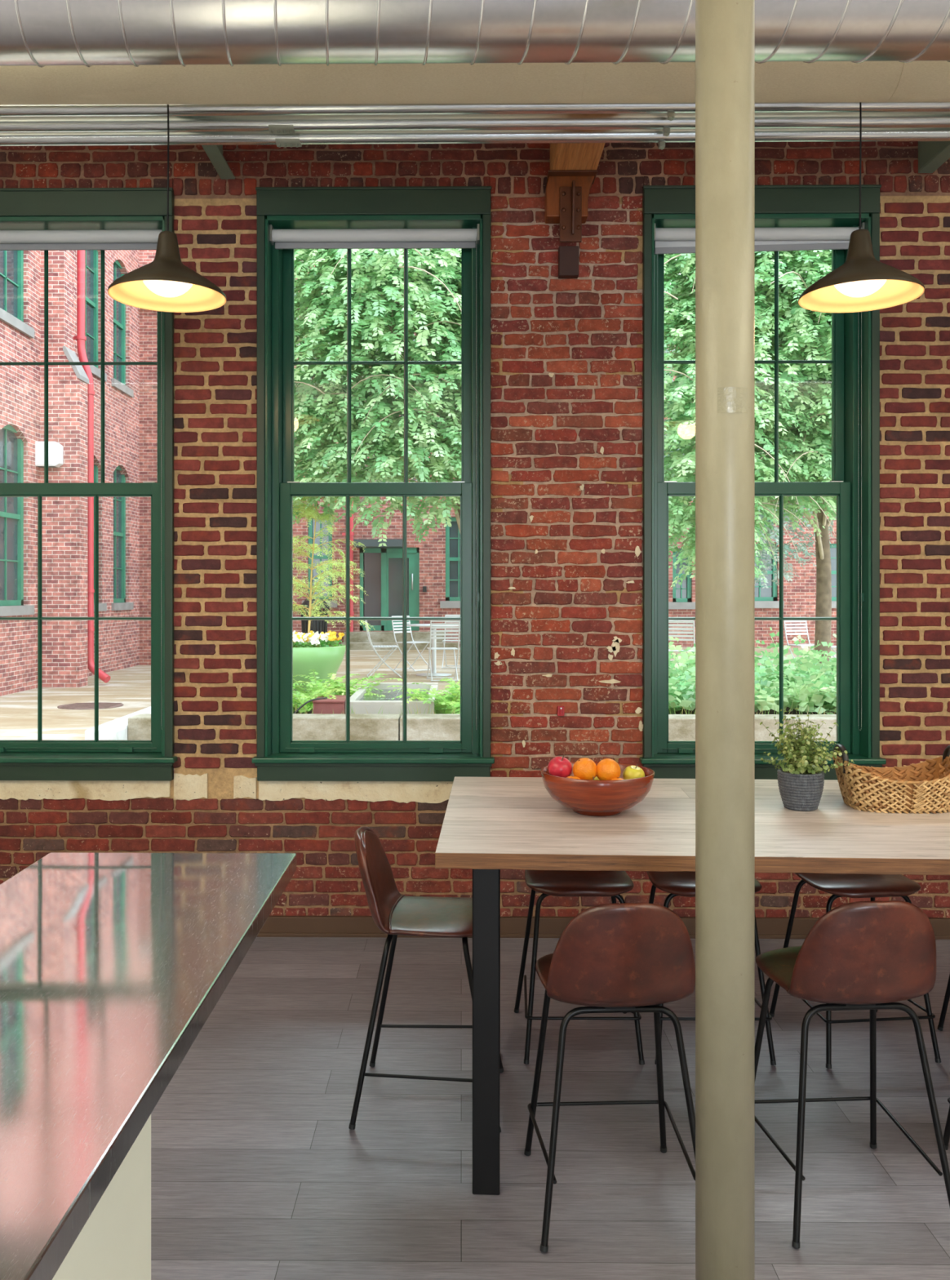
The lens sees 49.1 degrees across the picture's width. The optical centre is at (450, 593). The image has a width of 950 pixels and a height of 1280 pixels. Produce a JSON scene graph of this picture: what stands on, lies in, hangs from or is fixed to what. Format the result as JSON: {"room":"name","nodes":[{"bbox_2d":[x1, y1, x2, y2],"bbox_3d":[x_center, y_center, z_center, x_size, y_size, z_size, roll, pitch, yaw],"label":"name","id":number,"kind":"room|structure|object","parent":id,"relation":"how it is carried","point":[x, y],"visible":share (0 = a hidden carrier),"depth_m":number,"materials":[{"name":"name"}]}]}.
{"room":"loft dining area","nodes":[
{"label":"loft dining area","id":0,"kind":"room"},
{"bbox_2d":[0,141,949,917],"bbox_3d":[0.655,-0.350,5.236,10.000,4.021,0.427,0,0,1],"label":"wall","id":1,"kind":"structure","parent":0,"point":[566,354],"depth_m":5.03,"materials":[{"name":"brick"}]},
{"bbox_2d":[0,187,177,780],"bbox_3d":[-1.907,-0.523,5.275,1.166,2.869,0.562,0,0,1],"label":"window","id":2,"kind":"structure","parent":1,"relation":"in","point":[20,208],"depth_m":5.04,"materials":[{"name":"green paint"}]},
{"bbox_2d":[0,225,162,729],"bbox_3d":[-1.908,-0.563,5.109,1.026,2.468,0.065,0,0,1],"label":"roller shade","id":3,"kind":"object","parent":2,"relation":"attached to","point":[129,239],"visible":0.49,"depth_m":5.09,"materials":[{"name":"fabric"}]},
{"bbox_2d":[251,186,494,781],"bbox_3d":[-0.368,-0.523,5.259,1.166,2.869,0.562,0,0,1],"label":"window","id":4,"kind":"structure","parent":1,"relation":"in","point":[279,757],"depth_m":5.12,"materials":[{"name":"green paint"}]},
{"bbox_2d":[269,223,479,730],"bbox_3d":[-0.370,-0.563,5.093,1.026,2.468,0.065,0,0,1],"label":"roller shade","id":5,"kind":"object","parent":4,"relation":"attached to","point":[351,238],"visible":1,"depth_m":5.07,"materials":[{"name":"fabric"}]},
{"bbox_2d":[557,706,564,715],"bbox_3d":[0.533,0.570,5.016,0.034,0.048,0.021,0,0,1],"label":"wall box","id":6,"kind":"object","parent":1,"relation":"attached to","point":[561,709],"visible":1,"depth_m":5.01,"materials":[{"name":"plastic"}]},
{"bbox_2d":[545,169,597,278],"bbox_3d":[0.574,-1.754,4.948,0.236,0.467,0.165,0,0,1],"label":"bracket","id":7,"kind":"object","parent":1,"relation":"attached to","point":[566,191],"visible":1,"depth_m":4.93,"materials":[{"name":"brown paint"}]},
{"bbox_2d":[256,915,949,939],"bbox_3d":[0.652,1.613,5.014,10.000,0.095,0.038,0,0,1],"label":"baseboard","id":8,"kind":"structure","parent":1,"relation":"attached to","point":[275,926],"depth_m":5.01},
{"bbox_2d":[640,184,886,779],"bbox_3d":[1.499,-0.523,5.240,1.166,2.869,0.562,0,0,1],"label":"window","id":9,"kind":"structure","parent":1,"relation":"in","point":[791,206],"depth_m":5.09,"materials":[{"name":"green paint"}]},
{"bbox_2d":[654,222,865,730],"bbox_3d":[1.498,-0.563,5.073,1.026,2.468,0.065,0,0,1],"label":"roller shade","id":10,"kind":"object","parent":9,"relation":"attached to","point":[668,240],"visible":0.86,"depth_m":5.06,"materials":[{"name":"fabric"}]},
{"bbox_2d":[151,937,949,1279],"bbox_3d":[0.599,1.700,-0.083,10.000,0.080,10.246,0,0,1],"label":"floor","id":11,"kind":"structure","parent":0,"point":[259,1171],"depth_m":3.13,"materials":[{"name":"grey wood"}]},
{"bbox_2d":[0,852,296,1279],"bbox_3d":[-0.814,1.202,1.308,0.711,0.915,3.350,0,0,1],"label":"kitchen island","id":12,"kind":"object","parent":11,"relation":"on","point":[113,966],"depth_m":1.82,"materials":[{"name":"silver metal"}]},
{"bbox_2d":[348,826,503,1133],"bbox_3d":[-0.072,1.218,3.411,0.486,0.878,0.448,0,0,4],"label":"bar stool","id":13,"kind":"object","parent":11,"relation":"on","point":[394,913],"visible":0.86,"depth_m":3.34,"materials":[{"name":"brown leather"}]},
{"bbox_2d":[514,869,644,1064],"bbox_3d":[0.473,1.218,3.888,0.448,0.878,0.486,0,0,1],"label":"bar stool","id":14,"kind":"object","parent":11,"relation":"on","point":[548,882],"visible":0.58,"depth_m":3.73,"materials":[{"name":"brown leather"}]},
{"bbox_2d":[524,902,695,1252],"bbox_3d":[0.440,1.218,2.843,0.448,0.878,0.486,0,0,-2],"label":"bar stool","id":15,"kind":"object","parent":11,"relation":"on","point":[624,957],"visible":0.97,"depth_m":2.66,"materials":[{"name":"brown leather"}]},
{"bbox_2d":[435,776,949,1195],"bbox_3d":[1.486,1.171,3.217,3.000,0.979,1.134,0,0,3],"label":"table","id":16,"kind":"object","parent":11,"relation":"on","point":[491,825],"visible":0.75,"depth_m":2.87,"materials":[{"name":"brown wood"}]},
{"bbox_2d":[540,761,654,816],"bbox_3d":[0.458,0.617,3.243,0.352,0.128,0.352,0,0,1],"label":"fruit bowl","id":17,"kind":"object","parent":16,"relation":"on","point":[593,797],"visible":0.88,"depth_m":3.11,"materials":[{"name":"brown wood"}]},
{"bbox_2d":[547,755,572,777],"bbox_3d":[0.341,0.542,3.234,0.076,0.078,0.076,0,0,42],"label":"apple","id":18,"kind":"object","parent":17,"relation":"in","point":[561,766],"visible":0.86,"depth_m":3.21,"materials":[{"name":"red plant"}]},
{"bbox_2d":[566,775,581,779],"bbox_3d":[0.373,0.590,3.169,0.068,0.067,0.068,0,0,-10],"label":"orange","id":19,"kind":"object","parent":17,"relation":"in","point":[572,776],"visible":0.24,"depth_m":3.16,"materials":[{"name":"orange food"}]},
{"bbox_2d":[573,757,596,779],"bbox_3d":[0.416,0.548,3.214,0.076,0.076,0.076,0,0,24],"label":"orange","id":20,"kind":"object","parent":17,"relation":"in","point":[584,768],"visible":0.88,"depth_m":3.19,"materials":[{"name":"orange food"}]},
{"bbox_2d":[596,758,621,780],"bbox_3d":[0.487,0.549,3.208,0.077,0.077,0.077,0,0,18],"label":"orange","id":21,"kind":"object","parent":17,"relation":"in","point":[607,769],"visible":0.84,"depth_m":3.18,"materials":[{"name":"orange food"}]},
{"bbox_2d":[610,777,623,780],"bbox_3d":[0.511,0.596,3.168,0.068,0.067,0.068,0,0,15],"label":"orange","id":22,"kind":"object","parent":17,"relation":"in","point":[617,778],"visible":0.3,"depth_m":3.16,"materials":[{"name":"orange food"}]},
{"bbox_2d":[622,764,644,779],"bbox_3d":[0.569,0.562,3.222,0.067,0.068,0.068,0,0,19],"label":"apple","id":23,"kind":"object","parent":17,"relation":"in","point":[630,771],"visible":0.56,"depth_m":3.20,"materials":[{"name":"yellow plant"}]},
{"bbox_2d":[760,707,853,811],"bbox_3d":[1.114,0.522,3.264,0.264,0.316,0.256,0,0,9],"label":"potted plant","id":24,"kind":"object","parent":16,"relation":"on","point":[801,784],"visible":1,"depth_m":3.24,"materials":[{"name":"green plant"}]},
{"bbox_2d":[832,744,949,813],"bbox_3d":[1.425,0.586,3.320,0.371,0.203,0.271,0,0,4],"label":"wicker basket","id":25,"kind":"object","parent":16,"relation":"on","point":[922,787],"visible":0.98,"depth_m":3.22,"materials":[{"name":"wicker"}]},
{"bbox_2d":[631,871,776,1065],"bbox_3d":[0.934,1.218,3.883,0.448,0.878,0.486,0,0,1],"label":"bar stool","id":26,"kind":"object","parent":11,"relation":"on","point":[682,883],"visible":0.23,"depth_m":3.71,"materials":[{"name":"brown leather"}]},
{"bbox_2d":[695,0,755,1279],"bbox_3d":[0.587,-0.163,2.224,0.220,3.647,0.220,0,0,1],"label":"round column","id":27,"kind":"structure","parent":11,"relation":"on","point":[725,29],"depth_m":2.17,"materials":[{"name":"beige paint"}]},
{"bbox_2d":[755,900,949,1248],"bbox_3d":[1.076,1.218,2.861,0.448,0.878,0.486,0,0,-3],"label":"bar stool","id":28,"kind":"object","parent":11,"relation":"on","point":[872,956],"visible":0.94,"depth_m":2.68,"materials":[{"name":"brown leather"}]},
{"bbox_2d":[768,872,941,1068],"bbox_3d":[1.495,1.218,3.877,0.448,0.878,0.486,0,0,-6],"label":"bar stool","id":29,"kind":"object","parent":11,"relation":"on","point":[851,886],"visible":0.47,"depth_m":3.70,"materials":[{"name":"brown leather"}]},
{"bbox_2d":[937,974,949,1031],"bbox_3d":[2.069,1.218,3.721,0.448,0.878,0.486,0,0,1],"label":"bar stool","id":30,"kind":"object","parent":11,"relation":"on","point":[940,1027],"visible":1,"depth_m":3.92,"materials":[{"name":"brown leather"}]},
{"bbox_2d":[943,1097,949,1150],"bbox_3d":[1.675,1.218,2.865,0.448,0.878,0.486,0,0,1],"label":"bar stool","id":31,"kind":"object","parent":11,"relation":"on","point":[947,1131],"visible":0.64,"depth_m":3.08,"materials":[{"name":"brown leather"}]},
{"bbox_3d":[0.601,-2.410,0.112,10.000,0.100,10.636,0,0,1],"label":"ceiling","id":32,"kind":"structure","parent":0,"visible":0},
{"bbox_2d":[107,104,226,312],"bbox_3d":[-1.058,-1.555,3.891,0.430,0.894,0.430,0,0,1],"label":"pendant lamp","id":33,"kind":"object","parent":32,"relation":"hanging from","point":[164,284],"visible":0.95,"depth_m":3.88,"materials":[{"name":"brown metal"}]},
{"bbox_2d":[142,280,192,297],"bbox_3d":[-1.058,-1.136,3.891,0.178,0.049,0.178,0,0,1],"label":"diffuser","id":34,"kind":"object","parent":33,"relation":"attached to","point":[162,288],"depth_m":3.86,"materials":[{"name":"white glass"}]},
{"bbox_2d":[201,145,235,179],"bbox_3d":[-1.133,-2.182,-0.061,0.068,0.348,10.214,0,0,1],"label":"joist","id":35,"kind":"object","parent":32,"relation":"attached to","point":[215,153],"visible":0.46,"depth_m":4.85,"materials":[{"name":"grey metal"}]},
{"bbox_2d":[0,0,949,67],"bbox_3d":[0.631,-1.940,2.944,9.960,0.835,0.410,0,0,1],"label":"spiral duct","id":36,"kind":"object","parent":32,"relation":"hanging from","point":[41,33],"visible":0.9,"depth_m":2.86,"materials":[{"name":"silver metal"}]},
{"bbox_2d":[0,60,949,105],"bbox_3d":[0.638,-2.032,3.598,9.960,0.652,0.274,0,0,0],"label":"ceiling beam","id":37,"kind":"structure","parent":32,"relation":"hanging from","point":[786,82],"depth_m":3.53,"materials":[{"name":"paint"}]},
{"bbox_2d":[0,111,949,136],"bbox_3d":[0.644,-2.098,4.167,9.960,0.520,0.089,0,0,1],"label":"conduit","id":38,"kind":"object","parent":32,"relation":"hanging from","point":[281,124],"visible":0.87,"depth_m":4.15,"materials":[{"name":"metal"}]},
{"bbox_2d":[0,127,949,149],"bbox_3d":[0.645,-2.099,4.296,9.960,0.518,0.089,0,0,1],"label":"conduit","id":39,"kind":"object","parent":32,"relation":"hanging from","point":[297,140],"visible":0.81,"depth_m":4.28,"materials":[{"name":"metal"}]},
{"bbox_2d":[0,102,949,120],"bbox_3d":[0.642,-2.099,4.028,9.960,0.519,0.086,0,0,1],"label":"conduit","id":40,"kind":"object","parent":32,"relation":"hanging from","point":[670,109],"visible":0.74,"depth_m":4.02,"materials":[{"name":"metal"}]},
{"bbox_2d":[550,142,605,169],"bbox_3d":[0.533,-2.172,-0.079,0.212,0.368,10.214,0,0,1],"label":"timber beam","id":41,"kind":"structure","parent":32,"relation":"attached to","point":[563,156],"depth_m":4.74,"materials":[{"name":"brown wood"}]},
{"bbox_2d":[798,102,924,312],"bbox_3d":[1.492,-1.718,3.785,0.430,1.280,0.430,0,0,1],"label":"pendant lamp","id":42,"kind":"object","parent":32,"relation":"hanging from","point":[863,283],"visible":1,"depth_m":3.77,"materials":[{"name":"brown metal"}]},
{"bbox_2d":[834,280,886,297],"bbox_3d":[1.492,-1.105,3.785,0.178,0.049,0.178,0,0,1],"label":"diffuser","id":43,"kind":"object","parent":42,"relation":"attached to","point":[860,288],"depth_m":3.75,"materials":[{"name":"white glass"}]},
{"bbox_2d":[918,141,949,173],"bbox_3d":[2.236,-2.190,-0.096,0.070,0.333,10.214,0,0,1],"label":"joist","id":44,"kind":"object","parent":32,"relation":"attached to","point":[931,154],"visible":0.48,"depth_m":4.89,"materials":[{"name":"grey metal"}]},
{"label":"outside","id":45,"kind":"structure","parent":0,"visible":0},
{"bbox_2d":[0,665,151,740],"bbox_3d":[5.343,1.760,32.679,70.000,0.199,54.534,0,0,1],"label":"ground","id":46,"kind":"structure","parent":45,"point":[131,686],"depth_m":15.21,"materials":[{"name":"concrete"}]},
{"bbox_2d":[0,249,139,696],"bbox_3d":[-7.488,-5.840,15.479,1.900,15.000,16.800,0,0,1],"label":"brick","id":47,"kind":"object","parent":46,"relation":"on","point":[64,519],"visible":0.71,"depth_m":18.27,"materials":[{"name":"red brick"}]},
{"bbox_2d":[35,441,63,467],"bbox_3d":[-7.035,-2.422,18.154,0.470,0.430,0.222,0,0,1],"label":"utility box","id":48,"kind":"object","parent":47,"relation":"attached to","point":[55,450],"visible":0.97,"depth_m":18.04,"materials":[{"name":"white metal"}]},
{"bbox_2d":[73,249,111,682],"bbox_3d":[-6.534,-5.658,18.889,0.792,14.563,0.224,0,0,15],"label":"downspout","id":49,"kind":"object","parent":47,"relation":"attached to","point":[80,337],"visible":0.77,"depth_m":18.86,"materials":[{"name":"red paint"}]},
{"bbox_2d":[57,702,123,709],"bbox_3d":[-5.281,1.653,15.258,0.920,0.014,0.920,0,0,1],"label":"manhole cover","id":50,"kind":"object","parent":46,"relation":"on","point":[101,704],"visible":0.93,"depth_m":15.19,"materials":[{"name":"metal"}]},
{"bbox_2d":[84,706,151,740],"bbox_3d":[-3.027,1.425,10.832,0.280,0.470,3.600,0,0,1],"label":"stone edging","id":51,"kind":"object","parent":46,"relation":"on","point":[117,729],"visible":0.22,"depth_m":9.18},
{"bbox_2d":[127,713,836,741],"bbox_3d":[6.599,1.389,9.392,19.000,0.542,0.320,0,0,1],"label":"wall","id":52,"kind":"structure","parent":46,"relation":"on","point":[682,727],"depth_m":9.31,"materials":[{"name":"concrete"}]},
{"bbox_2d":[139,249,836,665],"bbox_3d":[4.659,-5.840,24.703,23.600,15.000,4.100,0,0,1],"label":"brick building","id":53,"kind":"structure","parent":46,"relation":"on","point":[433,564],"depth_m":23.83,"materials":[{"name":"red brick"}]},
{"bbox_2d":[342,496,354,631],"bbox_3d":[-2.267,-2.558,23.647,0.403,7.564,0.198,0,0,30],"label":"downspout","id":54,"kind":"object","parent":53,"relation":"attached to","point":[352,534],"visible":0.24,"depth_m":23.63,"materials":[{"name":"red paint"}]},
{"bbox_2d":[364,552,381,625],"bbox_3d":[-1.793,-0.091,23.940,0.379,1.672,0.020,0,0,1],"label":"door","id":55,"kind":"structure","parent":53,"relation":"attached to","point":[372,561],"depth_m":23.93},
{"bbox_2d":[293,693,836,714],"bbox_3d":[6.616,1.440,11.031,19.000,0.440,3.000,0,0,1],"label":"planting bed","id":56,"kind":"object","parent":46,"relation":"on","point":[771,711],"depth_m":10.64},
{"bbox_2d":[293,682,356,713],"bbox_3d":[-1.551,1.121,10.730,1.243,0.400,1.470,0,0,1],"label":"fern","id":57,"kind":"object","parent":56,"relation":"on","point":[308,707],"visible":0.41,"depth_m":10.50,"materials":[{"name":"green plant"}]},
{"bbox_2d":[312,695,346,713],"bbox_3d":[-1.168,1.125,10.222,0.304,0.190,0.542,0,0,1],"label":"box","id":58,"kind":"object","parent":56,"relation":"on","point":[337,705],"visible":0.52,"depth_m":9.96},
{"bbox_2d":[293,697,327,713],"bbox_3d":[-1.343,1.103,9.943,0.442,0.186,0.071,0,0,-43],"label":"hose","id":59,"kind":"object","parent":58,"relation":"on","point":[316,699],"visible":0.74,"depth_m":9.89,"materials":[{"name":"black plastic"}]},
{"bbox_2d":[293,669,383,699],"bbox_3d":[-1.391,1.092,11.178,1.123,0.470,1.282,0,0,36],"label":"fern","id":60,"kind":"object","parent":56,"relation":"on","point":[312,684],"visible":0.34,"depth_m":11.24,"materials":[{"name":"green plant"}]},
{"bbox_2d":[293,672,402,696],"bbox_3d":[-1.179,1.110,11.328,1.284,0.423,1.095,0,0,-20],"label":"fern","id":61,"kind":"object","parent":56,"relation":"on","point":[379,673],"visible":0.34,"depth_m":11.31,"materials":[{"name":"green plant"}]},
{"bbox_2d":[345,682,438,716],"bbox_3d":[-0.578,1.122,10.957,0.858,0.196,1.900,0,0,1],"label":"fountain basin","id":62,"kind":"object","parent":56,"relation":"on","point":[359,703],"visible":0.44,"depth_m":10.01,"materials":[{"name":"concrete"}]},
{"bbox_2d":[386,677,460,714],"bbox_3d":[0.141,1.105,10.602,1.274,0.412,1.269,0,0,45],"label":"fern","id":63,"kind":"object","parent":56,"relation":"on","point":[455,692],"visible":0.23,"depth_m":10.55,"materials":[{"name":"green plant"}]},
{"bbox_2d":[386,682,460,714],"bbox_3d":[-0.174,1.073,10.336,0.854,0.369,1.243,0,0,23],"label":"fern","id":64,"kind":"object","parent":56,"relation":"on","point":[446,706],"visible":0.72,"depth_m":10.16,"materials":[{"name":"green plant"}]},
{"bbox_2d":[137,703,836,715],"bbox_3d":[1.645,1.120,9.822,9.222,0.200,0.356,0,0,1],"label":"dry grass","id":65,"kind":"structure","parent":56,"relation":"on","point":[416,704],"depth_m":9.85,"materials":[{"name":"green plant"}]},
{"bbox_2d":[668,653,836,714],"bbox_3d":[4.036,0.926,10.393,5.300,0.601,1.665,0,0,2],"label":"shrubs","id":66,"kind":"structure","parent":56,"relation":"on","point":[802,696],"depth_m":10.08,"materials":[{"name":"green plant"}]},
{"bbox_2d":[668,626,836,696],"bbox_3d":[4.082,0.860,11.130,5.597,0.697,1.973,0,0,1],"label":"ground cover","id":67,"kind":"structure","parent":56,"relation":"on","point":[770,668],"depth_m":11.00,"materials":[{"name":"green plant"}]},
{"bbox_2d":[328,647,836,693],"bbox_3d":[6.640,1.450,18.127,19.100,0.420,11.190,0,0,1],"label":"terrace","id":68,"kind":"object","parent":46,"relation":"on","point":[362,662],"depth_m":18.14,"materials":[{"name":"concrete"}]},
{"bbox_2d":[299,598,328,639],"bbox_3d":[-2.882,0.680,22.031,0.628,1.121,0.629,0,0,1],"label":"litter bin","id":69,"kind":"object","parent":68,"relation":"on","point":[321,626],"visible":0.38,"depth_m":21.83,"materials":[{"name":"black plastic"}]},
{"bbox_2d":[301,598,328,608],"bbox_3d":[-2.883,0.220,22.031,0.620,0.200,0.620,0,0,1],"label":"hood","id":70,"kind":"object","parent":69,"relation":"attached to","point":[305,602],"depth_m":21.84,"materials":[{"name":"white plastic"}]},
{"bbox_2d":[293,630,346,693],"bbox_3d":[-1.812,0.857,12.920,1.040,0.766,1.040,0,0,1],"label":"bowl planter","id":71,"kind":"object","parent":68,"relation":"on","point":[325,655],"visible":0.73,"depth_m":12.57,"materials":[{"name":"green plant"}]},
{"bbox_2d":[293,496,374,637],"bbox_3d":[-1.726,-0.352,12.962,1.760,2.126,1.368,0,0,10],"label":"sapling","id":72,"kind":"object","parent":71,"relation":"on","point":[313,513],"visible":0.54,"depth_m":12.91,"materials":[{"name":"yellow plant"}]},
{"bbox_2d":[364,620,401,677],"bbox_3d":[-0.996,0.802,15.312,0.528,0.870,0.418,0,0,-7],"label":"folding chair","id":73,"kind":"object","parent":68,"relation":"on","point":[368,632],"visible":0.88,"depth_m":15.13,"materials":[{"name":"silver metal"}]},
{"bbox_2d":[391,615,430,671],"bbox_3d":[-0.614,0.802,16.606,0.528,0.870,0.418,0,0,41],"label":"folding chair","id":74,"kind":"object","parent":68,"relation":"on","point":[409,622],"visible":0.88,"depth_m":16.64,"materials":[{"name":"silver metal"}]},
{"bbox_2d":[406,623,458,676],"bbox_3d":[-0.250,0.858,15.704,0.860,0.765,0.860,0,0,1],"label":"patio table","id":75,"kind":"object","parent":68,"relation":"on","point":[434,673],"visible":0.73,"depth_m":15.67,"materials":[{"name":"silver metal"}]},
{"bbox_2d":[426,620,460,681],"bbox_3d":[-0.105,0.802,14.704,0.418,0.870,0.528,0,0,-7],"label":"folding chair","id":76,"kind":"object","parent":68,"relation":"on","point":[429,648],"visible":0.95,"depth_m":14.49,"materials":[{"name":"silver metal"}]},
{"bbox_2d":[441,614,460,668],"bbox_3d":[0.089,0.802,17.198,0.418,0.870,0.528,0,0,6],"label":"folding chair","id":77,"kind":"object","parent":68,"relation":"on","point":[446,615],"visible":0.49,"depth_m":17.32,"materials":[{"name":"silver metal"}]},
{"bbox_2d":[293,248,668,546],"bbox_3d":[-0.315,-2.503,12.893,6.218,7.495,4.137,0,0,-17],"label":"tree","id":78,"kind":"object","parent":68,"relation":"on","point":[434,274],"visible":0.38,"depth_m":11.79,"materials":[{"name":"green plant"}]},
{"bbox_2d":[294,272,836,588],"bbox_3d":[2.533,-2.501,18.719,14.355,7.492,3.865,0,0,1],"label":"tree","id":79,"kind":"object","parent":68,"relation":"on","point":[802,548],"visible":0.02,"depth_m":18.54,"materials":[{"name":"green plant"}]},
{"bbox_2d":[668,620,695,657],"bbox_3d":[3.149,0.802,14.170,0.418,0.870,0.528,0,0,21],"label":"folding chair","id":80,"kind":"object","parent":68,"relation":"on","point":[669,621],"visible":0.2,"depth_m":13.94,"materials":[{"name":"silver metal"}]},
{"bbox_2d":[664,249,836,667],"bbox_3d":[4.091,-2.300,12.482,5.923,7.090,3.987,0,0,1],"label":"tree","id":81,"kind":"object","parent":68,"relation":"on","point":[805,389],"visible":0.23,"depth_m":11.99,"materials":[{"name":"green plant"}]},
{"bbox_2d":[783,620,814,658],"bbox_3d":[5.383,0.802,15.743,0.418,0.870,0.528,0,0,-19],"label":"folding chair","id":82,"kind":"object","parent":68,"relation":"on","point":[784,621],"visible":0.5,"depth_m":15.93,"materials":[{"name":"silver metal"}]},
{"bbox_2d":[831,645,836,657],"bbox_3d":[5.707,0.802,15.142,0.528,0.870,0.418,0,0,31],"label":"folding chair","id":83,"kind":"object","parent":68,"relation":"on","point":[832,646],"visible":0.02,"depth_m":15.10,"materials":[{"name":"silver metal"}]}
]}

